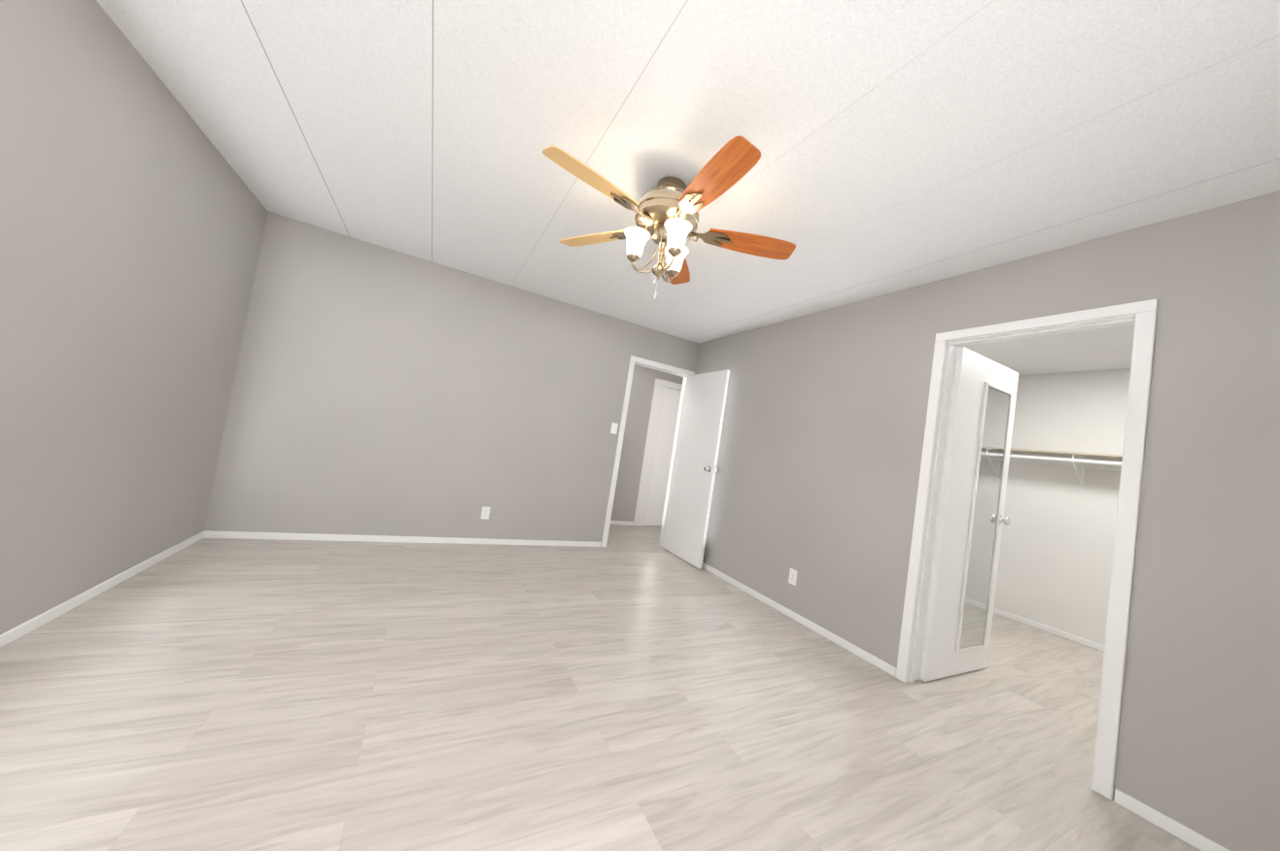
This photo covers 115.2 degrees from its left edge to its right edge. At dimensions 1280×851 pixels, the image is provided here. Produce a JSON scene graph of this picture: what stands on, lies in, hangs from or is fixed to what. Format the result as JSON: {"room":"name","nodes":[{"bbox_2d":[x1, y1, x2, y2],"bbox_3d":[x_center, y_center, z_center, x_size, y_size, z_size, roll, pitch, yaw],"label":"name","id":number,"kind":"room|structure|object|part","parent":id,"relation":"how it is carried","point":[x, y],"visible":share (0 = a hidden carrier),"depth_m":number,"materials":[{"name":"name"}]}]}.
{"room":"empty bedroom","nodes":[
{"label":"empty bedroom","id":0,"kind":"room"},
{"bbox_2d":[0,0,267,634],"bbox_3d":[-1.953,-0.345,0.867,0.120,2.440,4.700,10,-3,-27],"label":"wall","id":1,"kind":"structure","parent":0,"point":[133,213],"depth_m":1.75,"materials":[{"name":"grey paint"}]},
{"bbox_2d":[0,531,204,648],"bbox_3d":[-2.072,0.844,0.834,0.012,0.052,4.688,10,-3,-27],"label":"baseboard","id":2,"kind":"structure","parent":1,"relation":"attached to","point":[24,629],"depth_m":1.93,"materials":[{"name":"white wood"}]},
{"bbox_2d":[203,211,698,547],"bbox_3d":[-0.595,0.029,4.283,5.720,2.440,0.120,10,-3,-27],"label":"wall","id":3,"kind":"structure","parent":0,"point":[376,390],"depth_m":3.51,"materials":[{"name":"grey paint"}]},
{"bbox_2d":[203,530,601,547],"bbox_3d":[-1.781,1.025,3.630,3.117,0.052,0.012,10,-3,-27],"label":"baseboard","id":4,"kind":"structure","parent":3,"relation":"attached to","point":[294,536],"depth_m":3.42,"materials":[{"name":"white wood"}]},
{"bbox_2d":[480,506,490,519],"bbox_3d":[-1.443,0.818,3.799,0.072,0.116,0.009,10,-3,-27],"label":"electrical outlet","id":5,"kind":"object","parent":3,"relation":"attached to","point":[485,513],"visible":1,"depth_m":3.80,"materials":[{"name":"white plastic"}]},
{"bbox_2d":[610,422,618,434],"bbox_3d":[-0.275,0.031,4.369,0.072,0.116,0.018,10,-3,-27],"label":"light switch","id":6,"kind":"object","parent":3,"relation":"attached to","point":[613,430],"visible":1,"depth_m":4.37,"materials":[{"name":"white plastic"}]},
{"bbox_2d":[601,355,694,547],"bbox_3d":[0.088,0.329,4.644,0.856,2.088,0.156,10,-3,-27],"label":"door frame","id":7,"kind":"structure","parent":3,"relation":"attached to","point":[633,359],"depth_m":4.43,"materials":[{"name":"white wood"}]},
{"bbox_2d":[662,369,729,569],"bbox_3d":[0.587,0.421,4.417,0.151,2.018,0.750,10,-3,-26],"label":"bedroom door","id":8,"kind":"structure","parent":3,"relation":"in","point":[695,469],"depth_m":4.34,"materials":[{"name":"white wood"}]},
{"bbox_3d":[0.722,0.446,4.135,0.151,0.066,0.066,10,-3,-26],"label":"knob","id":9,"kind":"part","parent":8,"relation":"part of","materials":[{"name":"silver metal"}]},
{"bbox_2d":[0,524,1200,850],"bbox_3d":[0.575,1.415,2.889,7.300,0.080,6.500,10,-3,-27],"label":"floor","id":10,"kind":"structure","parent":0,"point":[632,688],"depth_m":1.62,"materials":[{"name":"laminate"}]},
{"bbox_2d":[610,364,683,524],"bbox_3d":[-0.606,0.088,5.516,4.600,2.440,0.120,10,-3,-27],"label":"wall","id":11,"kind":"structure","parent":0,"point":[633,446],"depth_m":5.72,"materials":[{"name":"paint"}]},
{"bbox_2d":[610,520,633,525],"bbox_3d":[-1.435,1.148,5.047,3.050,0.052,0.012,10,-3,-27],"label":"baseboard","id":12,"kind":"structure","parent":11,"relation":"attached to","point":[621,523],"depth_m":5.65,"materials":[{"name":"white wood"}]},
{"bbox_2d":[632,378,682,526],"bbox_3d":[0.550,0.452,6.042,1.110,2.120,0.016,10,-3,-27],"label":"door frame","id":13,"kind":"structure","parent":11,"relation":"attached to","point":[660,385],"depth_m":5.83,"materials":[{"name":"white wood"}]},
{"bbox_2d":[644,387,681,526],"bbox_3d":[0.528,0.493,6.063,0.760,2.018,0.151,10,-3,-27],"label":"hall door","id":14,"kind":"structure","parent":11,"relation":"in","point":[663,459],"depth_m":5.95,"materials":[{"name":"white wood"}]},
{"bbox_2d":[96,0,1279,376],"bbox_3d":[1.184,-1.065,2.454,6.840,0.081,4.940,10,-3,-27],"label":"ceiling","id":15,"kind":"structure","parent":0,"point":[903,144],"depth_m":1.63,"materials":[{"name":"white paint"}]},
{"bbox_2d":[542,136,795,299],"bbox_3d":[0.123,-0.913,1.982,1.284,0.585,1.250,10,-3,-27],"label":"ceiling fan","id":16,"kind":"object","parent":15,"relation":"hanging from","point":[667,210],"visible":1,"depth_m":1.90,"materials":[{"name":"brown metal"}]},
{"label":"blade","id":17,"kind":"part","parent":16,"relation":"part of","materials":[{"name":"brown wood"}]},
{"label":"blade","id":18,"kind":"part","parent":16,"relation":"part of","materials":[{"name":"brown wood"}]},
{"bbox_3d":[0.106,-0.851,2.020,0.120,0.259,0.120,10,-3,-27],"label":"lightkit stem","id":19,"kind":"part","parent":16,"relation":"part of","materials":[{"name":"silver metal"}]},
{"bbox_3d":[0.221,-0.954,2.455,0.138,0.006,0.450,-5,-6,12],"label":"blade","id":20,"kind":"part","parent":16,"relation":"part of","materials":[{"name":"brown wood"}]},
{"bbox_3d":[0.300,-0.983,1.622,0.138,0.006,0.450,24,-8,-22],"label":"blade","id":21,"kind":"part","parent":16,"relation":"part of","materials":[{"name":"brown wood"}]},
{"bbox_3d":[0.560,-0.921,2.065,0.450,0.006,0.138,9,-16,-5],"label":"blade","id":22,"kind":"part","parent":16,"relation":"part of","materials":[{"name":"brown wood"}]},
{"bbox_2d":[694,190,1279,850],"bbox_3d":[1.644,0.294,2.729,0.120,2.440,4.700,10,-3,-27],"label":"wall","id":23,"kind":"structure","parent":0,"point":[819,459],"depth_m":1.70,"materials":[{"name":"grey paint"}]},
{"bbox_2d":[788,568,797,586],"bbox_3d":[1.189,1.178,3.162,0.009,0.116,0.072,10,-3,-27],"label":"electrical outlet","id":24,"kind":"object","parent":23,"relation":"attached to","point":[792,579],"visible":1,"depth_m":3.16,"materials":[{"name":"white plastic"}]},
{"bbox_2d":[701,562,896,677],"bbox_3d":[0.931,1.436,3.569,0.012,0.052,2.590,10,-3,-27],"label":"baseboard","id":25,"kind":"structure","parent":23,"relation":"attached to","point":[861,653],"depth_m":2.94,"materials":[{"name":"white wood"}]},
{"bbox_2d":[919,346,1018,682],"bbox_3d":[2.147,0.572,2.625,0.755,2.018,0.151,10,-3,-27],"label":"closet door","id":26,"kind":"structure","parent":23,"relation":"in","point":[971,521],"depth_m":2.57,"materials":[{"name":"white wood"}]},
{"bbox_3d":[2.421,0.637,2.767,0.066,0.066,0.151,10,-3,-27],"label":"knob","id":27,"kind":"part","parent":26,"relation":"part of","materials":[{"name":"silver metal"}]},
{"bbox_2d":[906,313,1136,683],"bbox_3d":[1.930,0.505,2.109,0.124,2.050,0.795,10,-3,-27],"label":"door frame","id":28,"kind":"structure","parent":23,"relation":"attached to","point":[941,468],"depth_m":2.43,"materials":[{"name":"white wood"}]},
{"bbox_2d":[895,299,1158,800],"bbox_3d":[1.871,0.475,2.078,0.016,2.088,0.861,10,-3,-27],"label":"trim","id":29,"kind":"structure","parent":23,"relation":"attached to","point":[1115,646],"depth_m":1.74,"materials":[{"name":"white wood"}]},
{"bbox_2d":[1113,789,1229,850],"bbox_3d":[2.198,1.508,1.097,0.012,0.052,1.227,10,-3,-27],"label":"baseboard","id":30,"kind":"structure","parent":23,"relation":"attached to","point":[1190,837],"depth_m":1.52,"materials":[{"name":"white wood"}]},
{"bbox_2d":[993,368,1130,646],"bbox_3d":[4.193,0.717,3.429,0.120,2.440,2.440,10,-3,-27],"label":"wall","id":31,"kind":"structure","parent":0,"point":[1055,554],"depth_m":3.78,"materials":[{"name":"paint"}]},
{"bbox_2d":[993,607,1104,652],"bbox_3d":[3.955,1.886,3.342,0.012,0.052,2.200,10,-3,-27],"label":"baseboard","id":32,"kind":"structure","parent":31,"relation":"attached to","point":[1077,640],"depth_m":3.72,"materials":[{"name":"white wood"}]},
{"bbox_2d":[1008,448,1122,487],"bbox_3d":[4.051,0.404,3.347,0.300,0.288,2.194,10,-3,-27],"label":"closet shelf","id":33,"kind":"object","parent":31,"relation":"attached to","point":[1085,461],"visible":0.21,"depth_m":3.69,"materials":[{"name":"beige"}]},
{"bbox_3d":[1.949,0.318,2.268,0.004,2.440,2.200,10,-3,-27],"label":"wall","id":34,"kind":"structure","parent":0,"visible":0},
{"bbox_2d":[918,346,958,680],"bbox_3d":[1.994,0.497,2.142,0.016,2.088,0.861,10,-3,-27],"label":"trim","id":35,"kind":"structure","parent":34,"relation":"attached to","point":[937,517],"depth_m":2.47,"materials":[{"name":"white wood"}]}
]}

